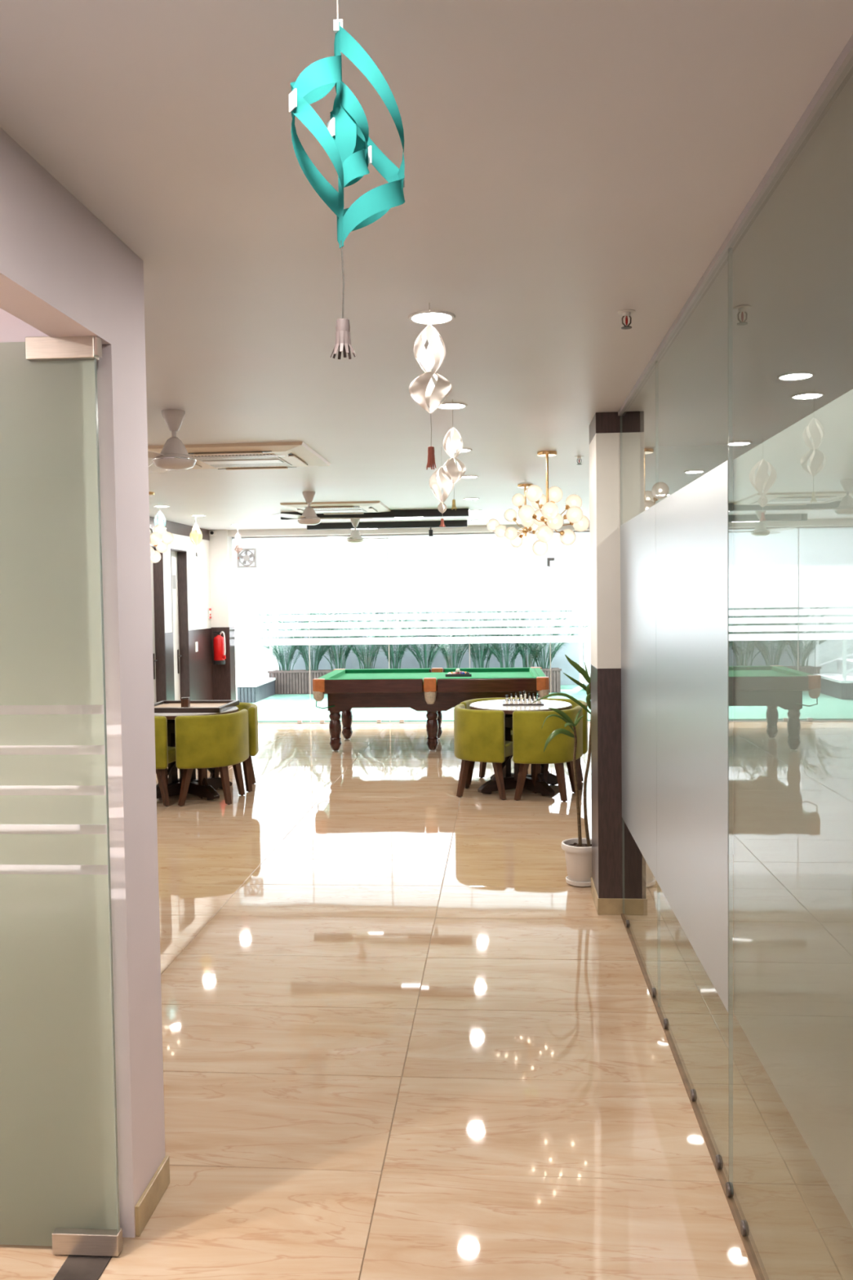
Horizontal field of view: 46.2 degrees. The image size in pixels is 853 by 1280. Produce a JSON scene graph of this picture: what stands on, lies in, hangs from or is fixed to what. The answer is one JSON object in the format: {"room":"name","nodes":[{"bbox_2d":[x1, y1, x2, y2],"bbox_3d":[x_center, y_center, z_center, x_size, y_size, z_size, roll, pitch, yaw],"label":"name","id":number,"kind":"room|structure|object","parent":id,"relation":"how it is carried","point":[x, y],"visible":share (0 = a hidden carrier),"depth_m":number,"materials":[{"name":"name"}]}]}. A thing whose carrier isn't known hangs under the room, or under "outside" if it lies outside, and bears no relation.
{"room":"games hall","nodes":[
{"label":"games hall","id":0,"kind":"room"},
{"bbox_2d":[0,307,80,874],"bbox_3d":[-2.394,0.282,2.887,2.980,2.660,0.215,-1,2,4],"label":"decal","id":1,"kind":"structure","parent":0,"point":[12,329],"depth_m":2.68,"materials":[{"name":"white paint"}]},
{"bbox_2d":[0,127,164,1237],"bbox_3d":[-1.041,0.374,0.241,0.120,2.660,5.290,-1,2,4],"label":"wall","id":2,"kind":"structure","parent":0,"point":[64,273],"depth_m":2.65,"materials":[{"name":"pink paint"}]},
{"bbox_2d":[0,335,122,1256],"bbox_3d":[-1.271,0.419,2.590,0.932,2.380,0.034,-1,2,4],"label":"door","id":3,"kind":"structure","parent":2,"relation":"in","point":[59,1163],"depth_m":2.58,"materials":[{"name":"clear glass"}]},
{"bbox_2d":[134,1155,169,1235],"bbox_3d":[-0.766,1.554,2.803,0.012,0.083,0.247,-1,2,4],"label":"baseboard","id":4,"kind":"structure","parent":2,"relation":"attached to","point":[147,1203],"depth_m":2.78,"materials":[{"name":"beige stone"}]},
{"bbox_2d":[150,529,210,632],"bbox_3d":[-3.394,0.066,8.387,0.150,2.660,10.610,-1,2,4],"label":"wall","id":5,"kind":"structure","parent":0,"point":[197,567],"depth_m":12.81,"materials":[{"name":"white paint"}]},
{"bbox_2d":[150,545,166,702],"bbox_3d":[-3.161,0.102,11.362,0.149,2.335,0.710,-1,2,4],"label":"door","id":6,"kind":"structure","parent":5,"relation":"in","point":[157,569],"depth_m":11.69,"materials":[{"name":"brown wood"}]},
{"bbox_2d":[149,516,209,540],"bbox_3d":[-3.336,-1.192,8.279,0.008,0.140,10.510,-1,2,4],"label":"trim","id":7,"kind":"structure","parent":5,"relation":"attached to","point":[173,527],"depth_m":12.25,"materials":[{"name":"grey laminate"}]},
{"bbox_2d":[170,548,190,700],"bbox_3d":[-3.090,0.062,12.294,0.149,2.335,0.600,-1,2,4],"label":"door","id":8,"kind":"structure","parent":5,"relation":"in","point":[178,557],"depth_m":12.55,"materials":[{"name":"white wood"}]},
{"bbox_2d":[164,627,213,700],"bbox_3d":[-3.307,0.727,8.409,0.006,1.335,10.610,-1,2,4],"label":"trim","id":9,"kind":"structure","parent":5,"relation":"attached to","point":[200,661],"depth_m":12.91,"materials":[{"name":"brown laminate"}]},
{"bbox_2d":[195,641,198,652],"bbox_3d":[-2.961,0.088,12.877,0.014,0.130,0.100,-1,2,4],"label":"light switch","id":10,"kind":"object","parent":5,"relation":"attached to","point":[196,642],"visible":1,"depth_m":12.86,"materials":[{"name":"white plastic"}]},
{"bbox_2d":[208,608,211,618],"bbox_3d":[-2.923,-0.358,13.498,0.009,0.150,0.100,-1,2,4],"label":"safety sign","id":11,"kind":"object","parent":5,"relation":"attached to","point":[209,609],"visible":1,"depth_m":13.49,"materials":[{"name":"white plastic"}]},
{"bbox_2d":[208,529,216,535],"bbox_3d":[-2.890,-1.447,13.521,0.100,0.073,0.096,-1,2,4],"label":"security camera","id":12,"kind":"object","parent":5,"relation":"attached to","point":[211,532],"visible":1,"depth_m":13.49,"materials":[{"name":"white plastic"}]},
{"bbox_2d":[228,523,590,537],"bbox_3d":[1.138,-1.493,13.416,8.150,0.085,0.310,-1,2,4],"label":"trim","id":13,"kind":"structure","parent":5,"relation":"attached to","point":[482,528],"depth_m":13.43,"materials":[{"name":"white paint"}]},
{"bbox_2d":[208,529,237,700],"bbox_3d":[-2.861,-0.164,13.737,0.400,2.660,0.350,-1,2,4],"label":"wall pier","id":14,"kind":"object","parent":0,"point":[220,545],"visible":0.21,"depth_m":13.54,"materials":[{"name":"white paint"}]},
{"bbox_2d":[213,631,226,664],"bbox_3d":[-2.794,0.104,13.470,0.157,0.445,0.183,-2,3,-20],"label":"fire extinguisher","id":15,"kind":"object","parent":14,"relation":"attached to","point":[219,642],"visible":1,"depth_m":13.41,"materials":[{"name":"red metal"}]},
{"bbox_2d":[211,626,235,700],"bbox_3d":[-2.776,0.494,13.706,0.250,1.345,0.256,-1,2,4],"label":"trim","id":16,"kind":"structure","parent":14,"relation":"attached to","point":[224,679],"depth_m":13.58,"materials":[{"name":"brown laminate"}]},
{"bbox_2d":[0,0,852,529],"bbox_3d":[-0.034,-1.270,5.620,9.700,0.150,16.500,-1,2,4],"label":"ceiling","id":17,"kind":"structure","parent":0,"point":[571,166],"depth_m":2.55,"materials":[{"name":"paint"}]},
{"bbox_2d":[154,507,165,526],"bbox_3d":[-2.716,-1.161,10.195,0.110,0.372,0.117,-1,2,4],"label":"paper lantern","id":18,"kind":"object","parent":17,"relation":"hanging from","point":[158,515],"visible":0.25,"depth_m":10.16,"materials":[{"name":"white paper"}]},
{"bbox_2d":[148,491,173,563],"bbox_3d":[-2.437,-0.986,8.818,0.328,0.619,0.449,-3,3,-42],"label":"chandelier","id":19,"kind":"object","parent":17,"relation":"hanging from","point":[160,538],"visible":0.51,"depth_m":8.74,"materials":[{"name":"white glass"}]},
{"bbox_2d":[153,505,169,507],"bbox_3d":[-2.655,-1.341,10.033,0.164,0.006,0.164,-1,2,4],"label":"recessed light","id":20,"kind":"object","parent":17,"relation":"in","point":[160,506],"visible":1,"depth_m":10.04,"materials":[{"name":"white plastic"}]},
{"bbox_2d":[189,515,202,556],"bbox_3d":[-2.579,-1.161,11.189,0.142,0.462,0.134,-1,2,4],"label":"paper lantern","id":21,"kind":"object","parent":17,"relation":"hanging from","point":[197,537],"visible":1,"depth_m":11.15,"materials":[{"name":"paper"}]},
{"bbox_2d":[191,515,205,516],"bbox_3d":[-2.548,-1.390,11.177,0.164,0.006,0.164,-1,2,4],"label":"recessed light","id":22,"kind":"object","parent":17,"relation":"in","point":[191,515],"visible":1,"depth_m":11.15,"materials":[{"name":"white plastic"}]},
{"bbox_2d":[147,408,285,472],"bbox_3d":[-1.154,-1.010,5.044,0.876,0.292,1.011,-1,2,4],"label":"ceiling fan","id":23,"kind":"object","parent":17,"relation":"hanging from","point":[174,455],"visible":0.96,"depth_m":5.00,"materials":[{"name":"metal"}]},
{"bbox_2d":[231,524,243,525],"bbox_3d":[-2.388,-1.452,12.617,0.164,0.006,0.164,-1,2,4],"label":"recessed light","id":24,"kind":"object","parent":17,"relation":"in","point":[231,524],"visible":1,"depth_m":12.61,"materials":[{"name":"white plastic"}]},
{"bbox_2d":[233,533,242,559],"bbox_3d":[-2.382,-1.237,12.627,0.108,0.437,0.110,-1,2,4],"label":"paper lantern","id":25,"kind":"object","parent":17,"relation":"hanging from","point":[237,548],"visible":1,"depth_m":12.61,"materials":[{"name":"white paper"}]},
{"bbox_2d":[147,441,330,470],"bbox_3d":[-1.211,-1.197,6.606,1.000,0.046,1.000,-1,2,4],"label":"air conditioner","id":26,"kind":"object","parent":17,"relation":"attached to","point":[298,454],"visible":0.88,"depth_m":6.37,"materials":[{"name":"beige plastic"}]},
{"bbox_2d":[192,453,292,467],"bbox_3d":[-1.211,-1.183,6.607,0.540,0.007,0.540,-1,2,4],"label":"grille","id":27,"kind":"object","parent":26,"relation":"attached to","point":[261,461],"depth_m":6.56,"materials":[{"name":"white plastic"}]},
{"bbox_2d":[271,491,367,524],"bbox_3d":[-0.966,-1.171,8.865,0.950,0.292,0.996,-1,2,4],"label":"ceiling fan","id":28,"kind":"object","parent":17,"relation":"hanging from","point":[308,517],"visible":1,"depth_m":8.87,"materials":[{"name":"metal"}]},
{"bbox_2d":[280,501,391,514],"bbox_3d":[-0.916,-1.357,10.351,1.000,0.046,1.000,-1,2,4],"label":"air conditioner","id":29,"kind":"object","parent":17,"relation":"attached to","point":[353,507],"visible":0.84,"depth_m":10.04,"materials":[{"name":"beige plastic"}]},
{"bbox_2d":[313,506,367,513],"bbox_3d":[-0.916,-1.343,10.352,0.540,0.007,0.540,-1,2,4],"label":"grille","id":30,"kind":"object","parent":29,"relation":"attached to","point":[355,509],"depth_m":10.29,"materials":[{"name":"white plastic"}]},
{"bbox_2d":[288,0,404,359],"bbox_3d":[-0.120,-0.730,1.543,0.189,0.584,0.108,-2,3,-34],"label":"paper lantern","id":31,"kind":"object","parent":17,"relation":"hanging from","point":[345,139],"visible":1,"depth_m":1.52,"materials":[{"name":"teal paper"}]},
{"bbox_2d":[324,519,395,543],"bbox_3d":[-0.744,-1.301,11.899,0.909,0.292,1.009,-1,2,4],"label":"ceiling fan","id":32,"kind":"object","parent":17,"relation":"hanging from","point":[355,537],"visible":0.98,"depth_m":11.87,"materials":[{"name":"metal"}]},
{"bbox_2d":[280,508,469,519],"bbox_3d":[-0.567,-1.365,10.886,2.055,0.084,0.080,-1,2,4],"label":"linear light","id":33,"kind":"object","parent":17,"relation":"attached to","point":[406,513],"visible":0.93,"depth_m":10.82,"materials":[{"name":"black metal"}]},
{"bbox_2d":[306,520,467,536],"bbox_3d":[-0.494,-1.381,12.506,2.012,0.188,0.080,-1,2,4],"label":"linear light","id":34,"kind":"object","parent":17,"relation":"attached to","point":[458,523],"depth_m":12.46,"materials":[{"name":"black metal"}]},
{"bbox_2d":[408,302,452,470],"bbox_3d":[0.014,-0.826,3.254,0.140,0.537,0.140,-1,2,4],"label":"paper lantern","id":35,"kind":"object","parent":17,"relation":"hanging from","point":[422,389],"visible":1,"depth_m":3.23,"materials":[{"name":"white paper"}]},
{"bbox_2d":[408,310,455,324],"bbox_3d":[0.018,-1.100,3.415,0.164,0.006,0.164,-1,2,4],"label":"recessed light","id":36,"kind":"object","parent":17,"relation":"in","point":[436,317],"visible":0.98,"depth_m":3.41,"materials":[{"name":"white plastic"}]},
{"bbox_2d":[429,466,454,527],"bbox_3d":[0.098,-0.973,6.355,0.161,0.509,0.164,-1,2,4],"label":"paper lantern","id":37,"kind":"object","parent":17,"relation":"hanging from","point":[441,482],"visible":0.95,"depth_m":6.32,"materials":[{"name":"white paper"}]},
{"bbox_2d":[437,402,467,409],"bbox_3d":[0.124,-1.167,4.990,0.164,0.006,0.164,-1,2,4],"label":"recessed light","id":38,"kind":"object","parent":17,"relation":"in","point":[446,406],"visible":0.91,"depth_m":4.99,"materials":[{"name":"white plastic"}]},
{"bbox_2d":[441,399,466,510],"bbox_3d":[0.130,-0.898,4.852,0.119,0.534,0.116,-1,2,4],"label":"paper lantern","id":39,"kind":"object","parent":17,"relation":"hanging from","point":[451,470],"visible":1,"depth_m":4.83,"materials":[{"name":"white paper"}]},
{"bbox_2d":[454,448,471,452],"bbox_3d":[0.216,-1.232,6.496,0.164,0.006,0.164,-1,2,4],"label":"recessed light","id":40,"kind":"object","parent":17,"relation":"in","point":[464,450],"visible":0.44,"depth_m":6.49,"materials":[{"name":"white plastic"}]},
{"bbox_2d":[461,475,479,478],"bbox_3d":[0.333,-1.293,7.930,0.164,0.006,0.164,-1,2,4],"label":"recessed light","id":41,"kind":"object","parent":17,"relation":"in","point":[464,476],"visible":0.8,"depth_m":7.93,"materials":[{"name":"white plastic"}]},
{"bbox_2d":[462,497,479,500],"bbox_3d":[0.433,-1.368,9.696,0.164,0.006,0.164,-1,2,4],"label":"recessed light","id":42,"kind":"object","parent":17,"relation":"in","point":[467,499],"visible":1,"depth_m":9.71,"materials":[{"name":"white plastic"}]},
{"bbox_2d":[486,484,545,547],"bbox_3d":[0.845,-1.061,8.562,0.591,0.535,0.402,-1,2,-16],"label":"chandelier","id":43,"kind":"object","parent":17,"relation":"hanging from","point":[516,536],"visible":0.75,"depth_m":8.55,"materials":[{"name":"white glass"}]},
{"bbox_2d":[518,450,589,556],"bbox_3d":[0.824,-0.904,6.653,0.431,0.689,0.459,1,3,37],"label":"chandelier","id":44,"kind":"object","parent":17,"relation":"hanging from","point":[547,513],"visible":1,"depth_m":6.63,"materials":[{"name":"white glass"}]},
{"bbox_2d":[574,456,583,465],"bbox_3d":[1.051,-1.234,6.884,0.060,0.054,0.060,-1,2,4],"label":"sprinkler","id":45,"kind":"object","parent":17,"relation":"attached to","point":[578,457],"visible":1,"depth_m":6.88,"materials":[{"name":"silver metal"}]},
{"bbox_2d":[617,309,635,329],"bbox_3d":[0.678,-1.084,3.385,0.060,0.054,0.060,-1,2,4],"label":"sprinkler","id":46,"kind":"object","parent":17,"relation":"attached to","point":[625,313],"visible":1,"depth_m":3.38,"materials":[{"name":"silver metal"}]},
{"bbox_2d":[776,371,815,381],"bbox_3d":[1.630,-1.163,4.413,0.164,0.006,0.164,-1,2,4],"label":"recessed light","id":47,"kind":"object","parent":17,"relation":"in","point":[797,375],"visible":1,"depth_m":4.40,"materials":[{"name":"white plastic"}]},
{"bbox_2d":[0,722,852,1279],"bbox_3d":[0.008,1.526,5.636,9.724,0.121,16.100,-1,2,4],"label":"floor","id":48,"kind":"structure","parent":0,"point":[399,1042],"depth_m":3.66,"materials":[{"name":"tile"}]},
{"bbox_2d":[52,1254,111,1279],"bbox_3d":[-0.885,1.609,2.470,0.115,0.003,0.410,-1,2,4],"label":"plate","id":49,"kind":"object","parent":48,"relation":"on","point":[75,1267],"visible":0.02,"depth_m":2.55,"materials":[{"name":"metal"}]},
{"bbox_2d":[154,715,175,806],"bbox_3d":[-2.373,1.000,8.505,0.540,0.757,0.568,-1,2,-6],"label":"tub chair","id":50,"kind":"object","parent":48,"relation":"on","point":[165,754],"visible":0.38,"depth_m":8.25,"materials":[{"name":"green fabric"}]},
{"bbox_2d":[154,706,238,799],"bbox_3d":[-2.105,0.985,8.795,0.900,0.755,0.900,2,3,44],"label":"table","id":51,"kind":"object","parent":48,"relation":"on","point":[207,790],"visible":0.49,"depth_m":8.67,"materials":[{"name":"brown wood"}]},
{"bbox_2d":[154,700,239,712],"bbox_3d":[-2.087,0.585,8.817,0.720,0.042,0.640,-1,2,4],"label":"board","id":52,"kind":"object","parent":51,"relation":"on","point":[163,706],"visible":0.73,"depth_m":8.79,"materials":[{"name":"brown wood"}]},
{"bbox_2d":[180,697,190,706],"bbox_3d":[-2.115,0.546,8.777,0.070,0.084,0.066,-1,2,4],"label":"box","id":53,"kind":"object","parent":52,"relation":"on","point":[185,701],"visible":1,"depth_m":8.75,"materials":[{"name":"brown wood"}]},
{"bbox_2d":[174,709,248,806],"bbox_3d":[-1.819,0.992,8.522,0.562,0.757,0.543,-1,2,-3],"label":"tub chair","id":54,"kind":"object","parent":48,"relation":"on","point":[202,742],"visible":1,"depth_m":8.30,"materials":[{"name":"green fabric"}]},
{"bbox_2d":[209,702,258,791],"bbox_3d":[-1.801,0.967,9.120,0.540,0.757,0.568,-1,2,-6],"label":"tub chair","id":55,"kind":"object","parent":48,"relation":"on","point":[249,775],"visible":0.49,"depth_m":8.90,"materials":[{"name":"green fabric"}]},
{"bbox_2d":[231,530,590,723],"bbox_3d":[0.064,-0.156,13.592,5.454,2.578,0.048,-1,2,4],"label":"window","id":56,"kind":"structure","parent":48,"relation":"on","point":[479,571],"depth_m":13.58,"materials":[{"name":"clear glass"}]},
{"bbox_2d":[236,547,257,568],"bbox_3d":[-2.466,-1.123,13.714,0.270,0.270,0.045,-1,2,4],"label":"exhaust fan","id":57,"kind":"object","parent":56,"relation":"attached to","point":[246,557],"visible":0.99,"depth_m":13.70,"materials":[{"name":"grey plastic"}]},
{"bbox_2d":[312,666,549,752],"bbox_3d":[0.090,0.798,11.551,2.562,0.842,1.632,-1,2,4],"label":"pool table","id":58,"kind":"object","parent":48,"relation":"on","point":[433,692],"visible":0.81,"depth_m":11.00,"materials":[{"name":"green fabric"}]},
{"bbox_2d":[324,669,345,679],"bbox_3d":[-1.063,0.417,11.606,0.052,0.048,1.360,-1,2,4],"label":"cushion","id":59,"kind":"object","parent":58,"relation":"on","point":[338,673],"depth_m":11.67,"materials":[{"name":"green fabric"}]},
{"bbox_2d":[325,677,422,679],"bbox_3d":[-0.576,0.441,10.889,1.050,0.048,0.052,-1,2,4],"label":"cushion","id":60,"kind":"object","parent":58,"relation":"on","point":[394,677],"depth_m":10.87,"materials":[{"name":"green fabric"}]},
{"bbox_2d":[345,668,429,673],"bbox_3d":[-0.491,0.383,12.257,1.050,0.048,0.052,-1,2,4],"label":"cushion","id":61,"kind":"object","parent":58,"relation":"on","point":[384,670],"depth_m":12.23,"materials":[{"name":"green fabric"}]},
{"bbox_2d":[445,673,471,676],"bbox_3d":[0.378,0.402,11.623,0.300,0.030,0.270,-1,2,4],"label":"ball rack","id":62,"kind":"object","parent":58,"relation":"on","point":[469,674],"visible":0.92,"depth_m":11.49,"materials":[{"name":"plastic"}]},
{"bbox_2d":[444,667,529,672],"bbox_3d":[0.747,0.369,12.180,1.050,0.048,0.052,-1,2,4],"label":"cushion","id":63,"kind":"object","parent":58,"relation":"on","point":[475,669],"depth_m":12.15,"materials":[{"name":"green fabric"}]},
{"bbox_2d":[439,676,536,678],"bbox_3d":[0.661,0.427,10.812,1.050,0.048,0.052,-1,2,4],"label":"cushion","id":64,"kind":"object","parent":58,"relation":"on","point":[492,677],"depth_m":10.79,"materials":[{"name":"green fabric"}]},
{"bbox_2d":[529,667,538,676],"bbox_3d":[1.234,0.393,11.463,0.052,0.048,1.360,-1,2,4],"label":"cushion","id":65,"kind":"object","parent":58,"relation":"on","point":[534,672],"depth_m":11.58,"materials":[{"name":"green fabric"}]},
{"bbox_2d":[453,703,512,799],"bbox_3d":[0.483,0.955,8.662,0.562,0.757,0.543,0,3,20],"label":"tub chair","id":66,"kind":"object","parent":48,"relation":"on","point":[479,735],"visible":0.98,"depth_m":8.40,"materials":[{"name":"green fabric"}]},
{"bbox_2d":[460,697,523,784],"bbox_3d":[0.615,0.931,9.204,0.567,0.757,0.540,0,2,10],"label":"tub chair","id":67,"kind":"object","parent":48,"relation":"on","point":[467,703],"visible":0.16,"depth_m":9.34,"materials":[{"name":"green fabric"}]},
{"bbox_2d":[469,698,572,795],"bbox_3d":[0.834,0.944,8.840,0.900,0.755,0.900,-2,3,-31],"label":"table","id":68,"kind":"object","parent":48,"relation":"on","point":[510,780],"visible":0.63,"depth_m":8.71,"materials":[{"name":"brown wood"}]},
{"bbox_2d":[502,699,544,705],"bbox_3d":[0.857,0.557,8.892,0.360,0.014,0.360,-1,2,4],"label":"board","id":69,"kind":"object","parent":68,"relation":"on","point":[541,700],"visible":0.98,"depth_m":8.73,"materials":[{"name":"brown wood"}]},
{"bbox_2d":[519,694,523,703],"bbox_3d":[0.829,0.516,8.752,0.031,0.081,0.030,-1,2,4],"label":"chess queen","id":70,"kind":"object","parent":69,"relation":"on","point":[521,695],"visible":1,"depth_m":8.75,"materials":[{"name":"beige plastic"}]},
{"bbox_2d":[523,692,527,703],"bbox_3d":[0.865,0.508,8.749,0.031,0.096,0.030,-1,2,4],"label":"king","id":71,"kind":"object","parent":69,"relation":"on","point":[525,695],"visible":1,"depth_m":8.74,"materials":[{"name":"beige plastic"}]},
{"bbox_2d":[512,706,582,801],"bbox_3d":[1.008,0.956,8.486,0.540,0.757,0.567,0,3,23],"label":"tub chair","id":72,"kind":"object","parent":48,"relation":"on","point":[529,740],"visible":0.86,"depth_m":8.28,"materials":[{"name":"green fabric"}]},
{"bbox_2d":[531,654,591,887],"bbox_3d":[0.876,0.736,5.882,0.553,1.417,0.241,-2,3,-25],"label":"potted plant","id":73,"kind":"object","parent":48,"relation":"on","point":[578,851],"visible":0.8,"depth_m":5.87,"materials":[{"name":"green plant"}]},
{"bbox_2d":[540,697,587,790],"bbox_3d":[1.205,0.931,9.026,0.565,0.757,0.542,0,3,21],"label":"tub chair","id":74,"kind":"object","parent":48,"relation":"on","point":[544,769],"visible":0.3,"depth_m":8.80,"materials":[{"name":"green fabric"}]},
{"bbox_2d":[589,411,642,915],"bbox_3d":[1.033,0.128,5.478,0.242,2.660,0.412,-1,2,4],"label":"wall column","id":75,"kind":"structure","parent":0,"point":[606,879],"depth_m":5.30,"materials":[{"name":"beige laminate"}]},
{"bbox_2d":[640,444,759,854],"bbox_3d":[2.968,0.062,6.462,3.470,2.660,0.120,-1,2,4],"label":"wall","id":76,"kind":"structure","parent":0,"point":[679,466],"depth_m":6.46,"materials":[{"name":"white paint"}]},
{"bbox_2d":[617,34,852,1279],"bbox_3d":[0.736,0.303,1.375,0.032,2.660,7.825,-1,2,4],"label":"wall","id":77,"kind":"structure","parent":0,"point":[793,490],"depth_m":2.54,"materials":[{"name":"clear glass"}]},
{"label":"outside","id":78,"kind":"structure","parent":0,"visible":0},
{"bbox_2d":[382,673,582,722],"bbox_3d":[-0.045,0.995,18.922,21.000,0.138,10.390,-1,2,4],"label":"paving","id":79,"kind":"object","parent":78,"point":[580,675],"depth_m":20.17,"materials":[{"name":"white"}]},
{"bbox_2d":[235,609,579,684],"bbox_3d":[-3.804,-1.165,19.563,13.450,4.200,0.200,-1,2,4],"label":"wall","id":80,"kind":"structure","parent":79,"relation":"on","point":[410,661],"depth_m":19.26,"materials":[{"name":"white paint"}]},
{"bbox_2d":[251,684,591,722],"bbox_3d":[-0.224,1.014,16.583,15.000,0.024,5.380,-1,2,4],"label":"floor","id":81,"kind":"structure","parent":79,"relation":"on","point":[277,708],"depth_m":15.08,"materials":[{"name":"white tile"}]},
{"bbox_2d":[236,628,275,702],"bbox_3d":[-4.134,0.135,17.370,2.740,1.770,1.530,-1,2,4],"label":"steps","id":82,"kind":"structure","parent":81,"relation":"on","point":[251,689],"depth_m":17.02,"materials":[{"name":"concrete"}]},
{"bbox_2d":[267,667,561,693],"bbox_3d":[-0.216,0.731,18.036,5.240,0.420,0.560,-1,2,4],"label":"planter box","id":83,"kind":"object","parent":81,"relation":"on","point":[295,682],"visible":0.23,"depth_m":17.93,"materials":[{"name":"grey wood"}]},
{"bbox_2d":[244,613,333,671],"bbox_3d":[-2.430,-0.081,18.163,1.766,1.359,1.692,-1,2,4],"label":"areca palm","id":84,"kind":"object","parent":83,"relation":"in","point":[279,657],"visible":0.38,"depth_m":18.13,"materials":[{"name":"green plant"}]},
{"bbox_2d":[256,613,365,670],"bbox_3d":[-2.133,-0.094,18.221,1.856,1.374,1.852,-2,3,-25],"label":"areca palm","id":85,"kind":"object","parent":83,"relation":"on","point":[304,651],"visible":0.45,"depth_m":18.12,"materials":[{"name":"green plant"}]},
{"bbox_2d":[296,612,379,670],"bbox_3d":[-1.587,-0.294,18.232,2.017,1.756,1.328,-3,3,-41],"label":"areca palm","id":86,"kind":"object","parent":83,"relation":"on","point":[333,652],"visible":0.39,"depth_m":18.09,"materials":[{"name":"green plant"}]},
{"bbox_2d":[304,612,400,669],"bbox_3d":[-1.279,-0.279,18.141,1.797,1.727,2.032,0,2,7],"label":"areca palm","id":87,"kind":"object","parent":83,"relation":"on","point":[374,647],"visible":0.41,"depth_m":18.01,"materials":[{"name":"green plant"}]},
{"bbox_2d":[367,611,443,668],"bbox_3d":[-0.407,-0.290,17.862,1.623,1.750,1.852,-1,2,4],"label":"areca palm","id":88,"kind":"object","parent":83,"relation":"on","point":[401,647],"visible":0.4,"depth_m":17.97,"materials":[{"name":"green plant"}]},
{"bbox_2d":[382,611,459,668],"bbox_3d":[-0.114,-0.239,17.892,1.741,1.635,1.677,-1,2,4],"label":"areca palm","id":89,"kind":"object","parent":83,"relation":"on","point":[418,656],"visible":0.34,"depth_m":17.94,"materials":[{"name":"green plant"}]},
{"bbox_2d":[409,610,493,668],"bbox_3d":[0.428,-0.219,18.050,1.815,1.568,1.698,-2,3,-36],"label":"areca palm","id":90,"kind":"object","parent":83,"relation":"on","point":[460,650],"visible":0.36,"depth_m":17.93,"materials":[{"name":"green plant"}]},
{"bbox_2d":[452,610,527,667],"bbox_3d":[1.104,-0.319,17.999,1.549,1.754,1.958,-1,2,4],"label":"areca palm","id":91,"kind":"object","parent":83,"relation":"on","point":[474,651],"visible":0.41,"depth_m":17.87,"materials":[{"name":"green plant"}]},
{"bbox_2d":[457,610,563,667],"bbox_3d":[1.455,-0.330,17.761,2.102,1.787,1.731,-1,2,4],"label":"areca palm","id":92,"kind":"object","parent":83,"relation":"on","point":[498,655],"visible":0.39,"depth_m":17.83,"materials":[{"name":"green plant"}]},
{"bbox_2d":[493,609,582,667],"bbox_3d":[1.906,-0.326,17.837,1.892,1.762,1.975,1,3,29],"label":"areca palm","id":93,"kind":"object","parent":83,"relation":"on","point":[522,652],"visible":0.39,"depth_m":17.79,"materials":[{"name":"green plant"}]},
{"bbox_2d":[509,609,589,668],"bbox_3d":[2.332,-0.206,17.905,1.856,1.504,2.054,-3,3,-37],"label":"areca palm","id":94,"kind":"object","parent":83,"relation":"on","point":[557,646],"visible":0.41,"depth_m":17.77,"materials":[{"name":"green plant"}]},
{"bbox_3d":[6.615,0.811,17.830,7.550,0.120,0.340,-1,2,4],"label":"trim","id":95,"kind":"structure","parent":0,"visible":0},
{"bbox_2d":[582,609,591,684],"bbox_3d":[6.588,-1.288,17.763,7.550,4.080,0.300,-1,2,4],"label":"wall","id":96,"kind":"structure","parent":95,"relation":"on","point":[586,646],"depth_m":17.96,"materials":[{"name":"white paint"}]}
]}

